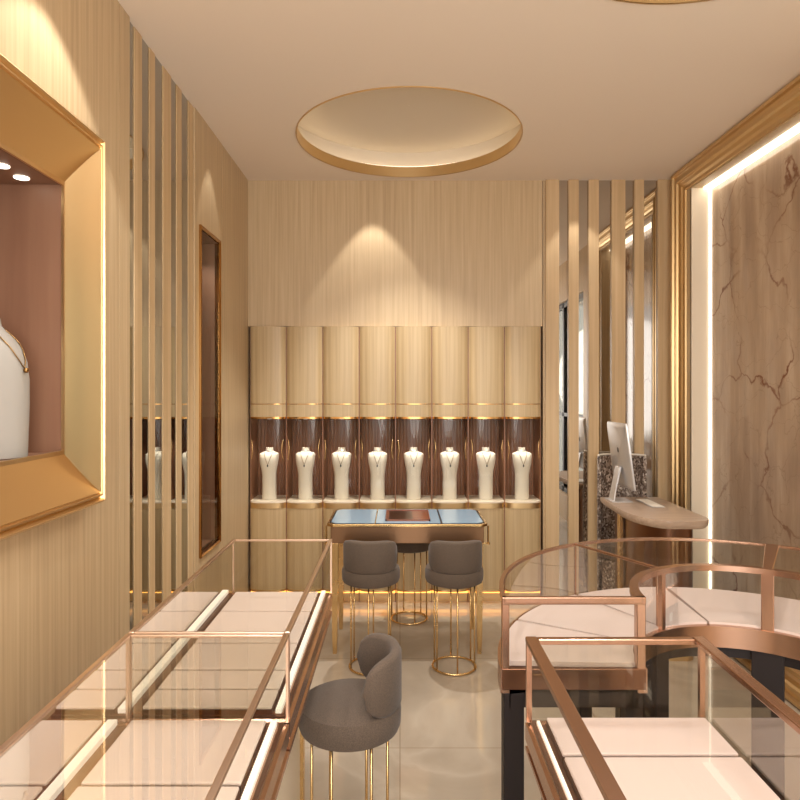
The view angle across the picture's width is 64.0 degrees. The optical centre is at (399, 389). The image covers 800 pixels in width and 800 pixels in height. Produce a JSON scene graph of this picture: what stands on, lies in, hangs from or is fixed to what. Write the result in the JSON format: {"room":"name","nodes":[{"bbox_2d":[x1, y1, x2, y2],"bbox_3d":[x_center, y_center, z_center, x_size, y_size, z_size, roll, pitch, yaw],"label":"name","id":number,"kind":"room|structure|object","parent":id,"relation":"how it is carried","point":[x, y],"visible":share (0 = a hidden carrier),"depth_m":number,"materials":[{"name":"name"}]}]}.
{"room":"shop","nodes":[
{"label":"shop","id":0,"kind":"room"},
{"bbox_2d":[0,0,249,753],"bbox_3d":[-1.095,0.010,1.325,0.030,3.000,7.046,0,0,0],"label":"wall","id":1,"kind":"structure","parent":0,"point":[65,581],"depth_m":2.37,"materials":[{"name":"brown wood"}]},
{"bbox_2d":[0,53,104,539],"bbox_3d":[-1.248,-0.234,1.495,0.504,1.232,1.350,0,0,0],"label":"display window","id":2,"kind":"structure","parent":1,"relation":"in","point":[52,164],"depth_m":2.04,"materials":[{"name":"gold metal"}]},
{"bbox_2d":[0,163,9,168],"bbox_3d":[-1.165,-0.655,1.870,0.044,0.008,0.044,0,0,0],"label":"recessed light","id":3,"kind":"object","parent":2,"relation":"on","point":[2,165],"depth_m":1.86,"materials":[{"name":"beige"}]},
{"bbox_2d":[0,320,29,458],"bbox_3d":[-1.153,-0.008,1.880,0.107,0.410,0.186,0,0,0],"label":"bust","id":4,"kind":"object","parent":2,"relation":"in","point":[14,383],"visible":0.93,"depth_m":1.85,"materials":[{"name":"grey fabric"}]},
{"bbox_2d":[0,326,28,372],"bbox_3d":[-1.141,-0.120,1.880,0.102,0.141,0.084,0,0,0],"label":"necklace","id":5,"kind":"object","parent":4,"relation":"on","point":[25,370],"visible":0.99,"depth_m":1.88,"materials":[{"name":"brown metal"}]},
{"bbox_2d":[13,175,29,180],"bbox_3d":[-1.168,-0.655,1.975,0.044,0.008,0.044,0,0,0],"label":"recessed light","id":6,"kind":"object","parent":2,"relation":"on","point":[15,177],"depth_m":1.97,"materials":[{"name":"beige"}]},
{"bbox_2d":[130,22,192,629],"bbox_3d":[-1.098,0.010,2.965,0.020,3.000,0.809,0,0,0],"label":"mirror","id":7,"kind":"object","parent":1,"relation":"attached to","point":[161,116],"visible":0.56,"depth_m":2.88,"materials":[{"name":"grey mirror"}]},
{"bbox_2d":[199,224,220,557],"bbox_3d":[-1.173,0.007,3.628,0.215,1.795,0.380,0,0,0],"label":"display window","id":8,"kind":"structure","parent":1,"relation":"in","point":[209,244],"depth_m":3.80,"materials":[{"name":"brown wood"}]},
{"bbox_2d":[248,180,544,595],"bbox_3d":[0.370,0.010,4.729,3.900,3.000,0.362,0,0,0],"label":"wall","id":9,"kind":"structure","parent":0,"point":[322,253],"depth_m":4.55,"materials":[{"name":"brown wood"}]},
{"bbox_2d":[545,180,670,595],"bbox_3d":[1.475,0.010,4.550,0.890,3.000,0.040,0,0,0],"label":"mirror","id":10,"kind":"object","parent":9,"relation":"attached to","point":[608,242],"visible":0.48,"depth_m":4.53,"materials":[{"name":"grey mirror"}]},
{"bbox_2d":[118,0,799,180],"bbox_3d":[0.370,-1.490,1.380,3.900,0.001,7.160,0,0,0],"label":"ceiling","id":11,"kind":"structure","parent":0,"point":[597,89],"depth_m":2.94,"materials":[{"name":"beige paint"}]},
{"bbox_2d":[295,86,522,176],"bbox_3d":[0.053,-1.587,3.800,1.520,0.206,1.520,0,0,0],"label":"cove","id":12,"kind":"object","parent":11,"relation":"attached to","point":[394,131],"visible":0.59,"depth_m":4.14,"materials":[{"name":"beige paint"}]},
{"bbox_2d":[614,0,710,4],"bbox_3d":[1.000,-1.587,1.800,1.520,0.206,1.520,0,0,0],"label":"cove","id":13,"kind":"object","parent":11,"relation":"attached to","point":[653,2],"visible":1,"depth_m":2.46,"materials":[{"name":"gold paint"}]},
{"bbox_2d":[305,601,799,799],"bbox_3d":[0.370,1.560,1.380,3.900,0.100,7.160,0,0,0],"label":"floor","id":14,"kind":"structure","parent":0,"point":[446,744],"depth_m":3.00,"materials":[{"name":"tile"}]},
{"bbox_2d":[0,634,288,799],"bbox_3d":[-0.540,1.035,0.862,0.570,0.950,1.224,0,0,0],"label":"display case","id":15,"kind":"object","parent":14,"relation":"on","point":[268,783],"visible":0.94,"depth_m":1.30,"materials":[{"name":"brown metal"}]},
{"bbox_2d":[0,786,43,799],"bbox_3d":[-0.738,0.751,1.083,0.140,0.018,0.237,0,0,0],"label":"pad","id":16,"kind":"object","parent":15,"relation":"on","point":[6,792],"visible":0.97,"depth_m":1.18,"materials":[{"name":"beige fabric"}]},
{"bbox_2d":[0,720,102,790],"bbox_3d":[-0.738,0.751,1.325,0.140,0.018,0.232,0,0,0],"label":"pad","id":17,"kind":"object","parent":15,"relation":"on","point":[44,752],"visible":0.96,"depth_m":1.31,"materials":[{"name":"beige fabric"}]},
{"bbox_2d":[37,719,116,799],"bbox_3d":[-0.651,0.753,0.860,0.022,0.014,1.180,0,0,0],"label":"light bar","id":18,"kind":"object","parent":15,"relation":"on","point":[54,789],"visible":1,"depth_m":1.29,"materials":[{"name":"white plastic"}]},
{"bbox_2d":[68,786,239,799],"bbox_3d":[-0.453,0.751,1.083,0.305,0.018,0.237,0,0,0],"label":"pad","id":19,"kind":"object","parent":15,"relation":"on","point":[81,792],"visible":1,"depth_m":1.18,"materials":[{"name":"beige fabric"}]},
{"bbox_2d":[81,720,266,791],"bbox_3d":[-0.453,0.751,1.325,0.305,0.018,0.232,0,0,0],"label":"pad","id":20,"kind":"object","parent":15,"relation":"on","point":[147,752],"visible":0.98,"depth_m":1.30,"materials":[{"name":"beige fabric"}]},
{"bbox_2d":[240,720,276,799],"bbox_3d":[-0.285,0.754,0.860,0.014,0.012,1.180,0,0,0],"label":"light bar","id":21,"kind":"object","parent":15,"relation":"on","point":[247,792],"visible":1,"depth_m":1.28,"materials":[{"name":"white plastic"}]},
{"bbox_2d":[47,539,331,799],"bbox_3d":[-0.540,1.035,1.946,0.570,0.950,0.928,0,0,0],"label":"display case","id":22,"kind":"object","parent":14,"relation":"on","point":[292,787],"visible":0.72,"depth_m":1.73,"materials":[{"name":"brown"}]},
{"bbox_2d":[55,690,125,713],"bbox_3d":[-0.738,0.751,1.542,0.140,0.018,0.087,0,0,0],"label":"pad","id":23,"kind":"object","parent":22,"relation":"on","point":[78,701],"visible":0.81,"depth_m":1.52,"materials":[{"name":"beige fabric"}]},
{"bbox_2d":[77,671,147,691],"bbox_3d":[-0.738,0.751,1.645,0.140,0.018,0.102,0,0,0],"label":"pad","id":24,"kind":"object","parent":22,"relation":"on","point":[98,680],"visible":0.8,"depth_m":1.64,"materials":[{"name":"beige fabric"}]},
{"bbox_2d":[98,644,171,673],"bbox_3d":[-0.738,0.751,1.790,0.140,0.018,0.172,0,0,0],"label":"pad","id":25,"kind":"object","parent":22,"relation":"on","point":[145,657],"visible":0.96,"depth_m":1.77,"materials":[{"name":"beige fabric"}]},
{"bbox_2d":[132,612,200,646],"bbox_3d":[-0.738,0.751,2.015,0.140,0.018,0.262,0,0,0],"label":"pad","id":26,"kind":"object","parent":22,"relation":"on","point":[162,621],"visible":0.77,"depth_m":2.02,"materials":[{"name":"beige fabric"}]},
{"bbox_2d":[118,590,228,713],"bbox_3d":[-0.651,0.753,1.945,0.022,0.014,0.890,0,0,0],"label":"light bar","id":27,"kind":"object","parent":22,"relation":"on","point":[169,656],"visible":0.74,"depth_m":1.79,"materials":[{"name":"white plastic"}]},
{"bbox_2d":[161,592,218,613],"bbox_3d":[-0.738,0.751,2.255,0.140,0.018,0.202,0,0,0],"label":"pad","id":28,"kind":"object","parent":22,"relation":"on","point":[184,601],"visible":0.91,"depth_m":2.23,"materials":[{"name":"beige fabric"}]},
{"bbox_2d":[142,690,278,713],"bbox_3d":[-0.453,0.751,1.542,0.305,0.018,0.087,0,0,0],"label":"pad","id":29,"kind":"object","parent":22,"relation":"on","point":[161,701],"visible":1,"depth_m":1.52,"materials":[{"name":"beige fabric"}]},
{"bbox_2d":[158,671,285,694],"bbox_3d":[-0.453,0.751,1.645,0.305,0.018,0.102,0,0,0],"label":"pad","id":30,"kind":"object","parent":22,"relation":"on","point":[176,680],"visible":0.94,"depth_m":1.64,"materials":[{"name":"beige fabric"}]},
{"bbox_2d":[174,644,297,670],"bbox_3d":[-0.453,0.751,1.790,0.305,0.018,0.172,0,0,0],"label":"pad","id":31,"kind":"object","parent":22,"relation":"on","point":[200,657],"visible":0.82,"depth_m":1.77,"materials":[{"name":"beige fabric"}]},
{"bbox_2d":[195,612,310,646],"bbox_3d":[-0.453,0.751,2.015,0.305,0.018,0.262,0,0,0],"label":"pad","id":32,"kind":"object","parent":22,"relation":"on","point":[224,621],"visible":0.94,"depth_m":2.02,"materials":[{"name":"beige fabric"}]},
{"bbox_2d":[221,592,318,613],"bbox_3d":[-0.453,0.751,2.255,0.305,0.018,0.202,0,0,0],"label":"pad","id":33,"kind":"object","parent":22,"relation":"on","point":[240,601],"visible":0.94,"depth_m":2.23,"materials":[{"name":"beige fabric"}]},
{"bbox_2d":[275,590,325,713],"bbox_3d":[-0.285,0.754,1.945,0.014,0.012,0.890,0,0,0],"label":"light bar","id":34,"kind":"object","parent":22,"relation":"on","point":[282,700],"visible":1,"depth_m":1.82,"materials":[{"name":"white plastic"}]},
{"bbox_2d":[250,326,285,591],"bbox_3d":[-0.937,0.531,4.664,0.259,1.958,0.312,0,0,0],"label":"display cabinet","id":35,"kind":"object","parent":14,"relation":"on","point":[267,343],"visible":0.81,"depth_m":4.52,"materials":[{"name":"brown wood"}]},
{"bbox_2d":[250,495,285,502],"bbox_3d":[-0.937,0.792,4.664,0.252,0.012,0.312,0,0,0],"label":"shelf","id":36,"kind":"object","parent":35,"relation":"attached to","point":[254,498],"depth_m":4.55,"materials":[{"name":"beige stone"}]},
{"bbox_2d":[259,447,278,499],"bbox_3d":[-0.943,0.600,4.599,0.144,0.372,0.075,0,0,0],"label":"bust","id":37,"kind":"object","parent":35,"relation":"in","point":[269,491],"visible":1,"depth_m":4.58,"materials":[{"name":"beige"}]},
{"bbox_2d":[286,326,322,592],"bbox_3d":[-0.678,0.531,4.664,0.259,1.958,0.312,0,0,0],"label":"display cabinet","id":38,"kind":"object","parent":14,"relation":"on","point":[304,344],"visible":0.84,"depth_m":4.52,"materials":[{"name":"beige wood"}]},
{"bbox_2d":[287,495,321,502],"bbox_3d":[-0.678,0.792,4.664,0.252,0.012,0.312,0,0,0],"label":"shelf","id":39,"kind":"object","parent":38,"relation":"attached to","point":[290,498],"depth_m":4.57,"materials":[{"name":"beige stone"}]},
{"bbox_2d":[295,447,314,499],"bbox_3d":[-0.683,0.600,4.599,0.144,0.372,0.075,0,0,0],"label":"bust","id":40,"kind":"object","parent":38,"relation":"in","point":[305,486],"visible":1,"depth_m":4.58,"materials":[{"name":"beige"}]},
{"bbox_2d":[323,326,358,600],"bbox_3d":[-0.420,0.531,4.664,0.259,1.958,0.312,0,0,0],"label":"display cabinet","id":41,"kind":"object","parent":14,"relation":"on","point":[340,343],"visible":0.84,"depth_m":4.53,"materials":[{"name":"beige wood"}]},
{"bbox_2d":[323,495,358,502],"bbox_3d":[-0.420,0.792,4.664,0.252,0.012,0.312,0,0,0],"label":"shelf","id":42,"kind":"object","parent":41,"relation":"attached to","point":[326,498],"depth_m":4.57,"materials":[{"name":"beige stone"}]},
{"bbox_2d":[332,447,350,499],"bbox_3d":[-0.422,0.600,4.599,0.144,0.372,0.075,0,0,0],"label":"bust","id":43,"kind":"object","parent":41,"relation":"in","point":[341,474],"visible":1,"depth_m":4.58,"materials":[{"name":"beige"}]},
{"bbox_2d":[298,633,401,799],"bbox_3d":[-0.154,1.151,1.980,0.319,0.714,0.318,0,0,-7],"label":"bar stool","id":44,"kind":"object","parent":14,"relation":"on","point":[349,714],"visible":0.98,"depth_m":1.88,"materials":[{"name":"fabric"}]},
{"bbox_2d":[342,540,399,675],"bbox_3d":[-0.158,1.151,3.490,0.318,0.714,0.319,0,0,4],"label":"bar stool","id":45,"kind":"object","parent":14,"relation":"on","point":[368,565],"visible":0.8,"depth_m":3.36,"materials":[{"name":"fabric"}]},
{"bbox_2d":[359,326,395,601],"bbox_3d":[-0.161,0.531,4.664,0.259,1.958,0.312,0,0,0],"label":"display cabinet","id":46,"kind":"object","parent":14,"relation":"on","point":[377,344],"visible":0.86,"depth_m":4.53,"materials":[{"name":"beige wood"}]},
{"bbox_2d":[360,495,394,502],"bbox_3d":[-0.161,0.792,4.664,0.252,0.012,0.312,0,0,0],"label":"shelf","id":47,"kind":"object","parent":46,"relation":"attached to","point":[363,498],"depth_m":4.59,"materials":[{"name":"beige stone"}]},
{"bbox_2d":[360,591,394,592],"bbox_3d":[-0.161,1.439,4.574,0.259,0.018,0.012,0,0,0],"label":"light","id":48,"kind":"object","parent":46,"relation":"attached to","point":[360,591],"depth_m":4.57,"materials":[{"name":"yellow"}]},
{"bbox_2d":[368,447,387,499],"bbox_3d":[-0.162,0.600,4.599,0.144,0.372,0.075,0,0,0],"label":"bust","id":49,"kind":"object","parent":46,"relation":"in","point":[377,474],"visible":1,"depth_m":4.58,"materials":[{"name":"beige fabric"}]},
{"bbox_2d":[324,509,489,653],"bbox_3d":[0.041,1.133,3.857,0.940,0.753,0.475,0,0,0],"label":"table","id":50,"kind":"object","parent":14,"relation":"on","point":[345,524],"visible":0.88,"depth_m":3.65,"materials":[{"name":"gold metal"}]},
{"bbox_2d":[385,510,429,520],"bbox_3d":[0.045,0.753,3.850,0.260,0.010,0.310,0,0,0],"label":"tray","id":51,"kind":"object","parent":50,"relation":"on","point":[391,515],"visible":1,"depth_m":3.83,"materials":[{"name":"brown metal"}]},
{"bbox_2d":[391,543,429,624],"bbox_3d":[0.060,1.229,4.220,0.318,0.558,0.318,0,0,-17],"label":"bar stool","id":52,"kind":"object","parent":14,"relation":"on","point":[403,548],"visible":0.56,"depth_m":4.11,"materials":[{"name":"metal"}]},
{"bbox_2d":[396,326,431,601],"bbox_3d":[0.097,0.531,4.664,0.259,1.958,0.312,0,0,0],"label":"display cabinet","id":53,"kind":"object","parent":14,"relation":"on","point":[413,343],"visible":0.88,"depth_m":4.52,"materials":[{"name":"beige wood"}]},
{"bbox_2d":[396,495,430,502],"bbox_3d":[0.097,0.792,4.664,0.252,0.012,0.312,0,0,0],"label":"shelf","id":54,"kind":"object","parent":53,"relation":"attached to","point":[399,498],"depth_m":4.59,"materials":[{"name":"beige"}]},
{"bbox_2d":[404,447,423,499],"bbox_3d":[0.099,0.600,4.599,0.144,0.372,0.075,0,0,0],"label":"bust","id":55,"kind":"object","parent":53,"relation":"in","point":[413,473],"visible":1,"depth_m":4.58,"materials":[{"name":"beige"}]},
{"bbox_2d":[398,591,430,592],"bbox_3d":[0.097,1.439,4.574,0.259,0.018,0.012,0,0,0],"label":"light","id":56,"kind":"object","parent":53,"relation":"attached to","point":[398,591],"depth_m":4.57,"materials":[{"name":"yellow"}]},
{"bbox_2d":[432,326,467,600],"bbox_3d":[0.356,0.531,4.664,0.259,1.958,0.312,0,0,0],"label":"display cabinet","id":57,"kind":"object","parent":14,"relation":"on","point":[449,343],"visible":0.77,"depth_m":4.53,"materials":[{"name":"beige wood"}]},
{"bbox_2d":[440,447,459,499],"bbox_3d":[0.359,0.600,4.599,0.144,0.372,0.075,0,0,0],"label":"bust","id":58,"kind":"object","parent":57,"relation":"in","point":[449,473],"visible":1,"depth_m":4.58,"materials":[{"name":"beige fabric"}]},
{"bbox_2d":[432,495,467,502],"bbox_3d":[0.356,0.792,4.664,0.252,0.012,0.312,0,0,0],"label":"shelf","id":59,"kind":"object","parent":57,"relation":"attached to","point":[435,498],"depth_m":4.57,"materials":[{"name":"beige"}]},
{"bbox_2d":[432,590,467,592],"bbox_3d":[0.356,1.439,4.574,0.259,0.018,0.012,0,0,0],"label":"light","id":60,"kind":"object","parent":57,"relation":"attached to","point":[432,590],"depth_m":4.57,"materials":[{"name":"yellow"}]},
{"bbox_2d":[425,540,482,675],"bbox_3d":[0.295,1.151,3.490,0.318,0.714,0.319,0,0,-4],"label":"bar stool","id":61,"kind":"object","parent":14,"relation":"on","point":[457,565],"visible":1,"depth_m":3.36,"materials":[{"name":"fabric"}]},
{"bbox_2d":[468,326,504,601],"bbox_3d":[0.615,0.531,4.664,0.259,1.958,0.312,0,0,0],"label":"display cabinet","id":62,"kind":"object","parent":14,"relation":"on","point":[486,344],"visible":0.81,"depth_m":4.52,"materials":[{"name":"beige wood"}]},
{"bbox_2d":[476,447,495,499],"bbox_3d":[0.619,0.600,4.599,0.144,0.372,0.075,0,0,0],"label":"bust","id":63,"kind":"object","parent":62,"relation":"in","point":[485,473],"visible":1,"depth_m":4.58,"materials":[{"name":"beige"}]},
{"bbox_2d":[469,495,503,502],"bbox_3d":[0.615,0.792,4.664,0.252,0.012,0.312,0,0,0],"label":"shelf","id":64,"kind":"object","parent":62,"relation":"attached to","point":[472,498],"depth_m":4.58,"materials":[{"name":"beige"}]},
{"bbox_2d":[505,326,540,595],"bbox_3d":[0.873,0.531,4.664,0.259,1.958,0.312,0,0,0],"label":"display cabinet","id":65,"kind":"object","parent":14,"relation":"on","point":[522,343],"visible":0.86,"depth_m":4.52,"materials":[{"name":"beige wood"}]},
{"bbox_2d":[512,447,531,499],"bbox_3d":[0.880,0.600,4.599,0.144,0.372,0.075,0,0,0],"label":"bust","id":66,"kind":"object","parent":65,"relation":"in","point":[521,473],"visible":1,"depth_m":4.58,"materials":[{"name":"beige"}]},
{"bbox_2d":[505,591,539,592],"bbox_3d":[0.873,1.439,4.574,0.259,0.018,0.012,0,0,0],"label":"light","id":67,"kind":"object","parent":65,"relation":"attached to","point":[505,591],"depth_m":4.57,"materials":[{"name":"yellow"}]},
{"bbox_2d":[505,495,540,502],"bbox_3d":[0.873,0.792,4.664,0.252,0.012,0.312,0,0,0],"label":"shelf","id":68,"kind":"object","parent":65,"relation":"attached to","point":[508,498],"depth_m":4.55,"materials":[{"name":"beige"}]},
{"bbox_2d":[597,453,646,590],"bbox_3d":[1.520,0.976,4.389,0.336,1.068,0.202,0,0,0],"label":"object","id":69,"kind":"object","parent":14,"relation":"on","point":[605,515],"visible":0.48,"depth_m":4.41,"materials":[{"name":"fabric"},{"name":"wood"}]},
{"bbox_2d":[498,537,799,799],"bbox_3d":[0.980,1.035,2.082,1.416,0.950,0.713,0,0,0],"label":"curved showcase","id":70,"kind":"object","parent":14,"relation":"on","point":[641,690],"visible":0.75,"depth_m":1.98,"materials":[{"name":"brown metal"}]},
{"bbox_2d":[509,620,634,666],"bbox_3d":[0.493,0.752,1.869,0.372,0.014,0.318,0,0,16],"label":"pad","id":71,"kind":"object","parent":70,"relation":"on","point":[558,655],"visible":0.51,"depth_m":1.82,"materials":[{"name":"white fabric"}]},
{"bbox_2d":[518,595,657,636],"bbox_3d":[0.626,0.752,2.090,0.354,0.014,0.374,0,0,-45],"label":"pad","id":72,"kind":"object","parent":70,"relation":"on","point":[600,620],"visible":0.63,"depth_m":2.08,"materials":[{"name":"white fabric"}]},
{"bbox_2d":[578,587,706,626],"bbox_3d":[0.824,0.752,2.221,0.344,0.014,0.402,0,0,0],"label":"pad","id":73,"kind":"object","parent":70,"relation":"on","point":[677,612],"visible":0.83,"depth_m":2.19,"materials":[{"name":"white fabric"}]},
{"bbox_2d":[668,587,760,628],"bbox_3d":[1.128,0.752,2.213,0.342,0.014,0.373,0,0,17],"label":"pad","id":74,"kind":"object","parent":70,"relation":"on","point":[715,606],"visible":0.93,"depth_m":2.22,"materials":[{"name":"white fabric"}]},
{"bbox_2d":[774,596,799,636],"bbox_3d":[1.347,0.752,2.078,0.372,0.014,0.330,0,0,-43],"label":"pad","id":75,"kind":"object","parent":70,"relation":"on","point":[786,610],"visible":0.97,"depth_m":2.11,"materials":[{"name":"white fabric"}]},
{"bbox_2d":[600,497,708,660],"bbox_3d":[1.510,1.110,3.855,0.400,0.800,0.790,0,0,0],"label":"desk","id":76,"kind":"object","parent":14,"relation":"on","point":[636,519],"visible":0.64,"depth_m":3.65,"materials":[{"name":"beige wood"}]},
{"bbox_2d":[605,421,635,502],"bbox_3d":[1.405,0.459,4.110,0.130,0.502,0.360,0,0,0],"label":"desktop computer","id":77,"kind":"object","parent":76,"relation":"on","point":[618,435],"visible":1,"depth_m":4.07,"materials":[{"name":"silver metal"}]},
{"bbox_2d":[635,499,664,507],"bbox_3d":[1.560,0.706,4.000,0.080,0.008,0.280,0,0,0],"label":"keyboard","id":78,"kind":"object","parent":76,"relation":"on","point":[648,502],"visible":1,"depth_m":3.96,"materials":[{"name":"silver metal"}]},
{"bbox_2d":[525,636,799,799],"bbox_3d":[0.487,1.035,0.854,0.405,0.950,1.207,0,0,0],"label":"display case","id":79,"kind":"object","parent":14,"relation":"on","point":[550,787],"visible":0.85,"depth_m":1.28,"materials":[{"name":"brown metal"}]},
{"bbox_2d":[537,720,572,799],"bbox_3d":[0.308,0.742,0.865,0.007,0.008,1.130,0,0,0],"label":"light bar","id":80,"kind":"object","parent":79,"relation":"on","point":[561,778],"visible":1,"depth_m":1.27,"materials":[{"name":"white plastic"}]},
{"bbox_2d":[546,718,737,762],"bbox_3d":[0.502,0.738,1.353,0.355,0.018,0.145,0,0,0],"label":"pad","id":81,"kind":"object","parent":79,"relation":"on","point":[613,737],"visible":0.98,"depth_m":1.34,"materials":[{"name":"beige fabric"}]},
{"bbox_2d":[563,757,780,799],"bbox_3d":[0.502,0.738,1.163,0.355,0.018,0.219,0,0,0],"label":"pad","id":82,"kind":"object","parent":79,"relation":"on","point":[638,778],"visible":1,"depth_m":1.20,"materials":[{"name":"beige fabric"}]},
{"bbox_2d":[687,111,799,509],"bbox_3d":[1.980,0.010,1.325,0.120,3.000,7.050,0,0,0],"label":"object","id":83,"kind":"structure","parent":0,"point":[794,120],"depth_m":4.23,"materials":[{"name":"brown painted plaster"}]},
{"bbox_2d":[671,75,799,708],"bbox_3d":[1.970,0.010,3.610,0.200,3.000,1.650,0,0,0],"label":"marble panel","id":84,"kind":"object","parent":83,"relation":"attached to","point":[745,223],"visible":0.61,"depth_m":3.81,"materials":[{"name":"brown stone"}]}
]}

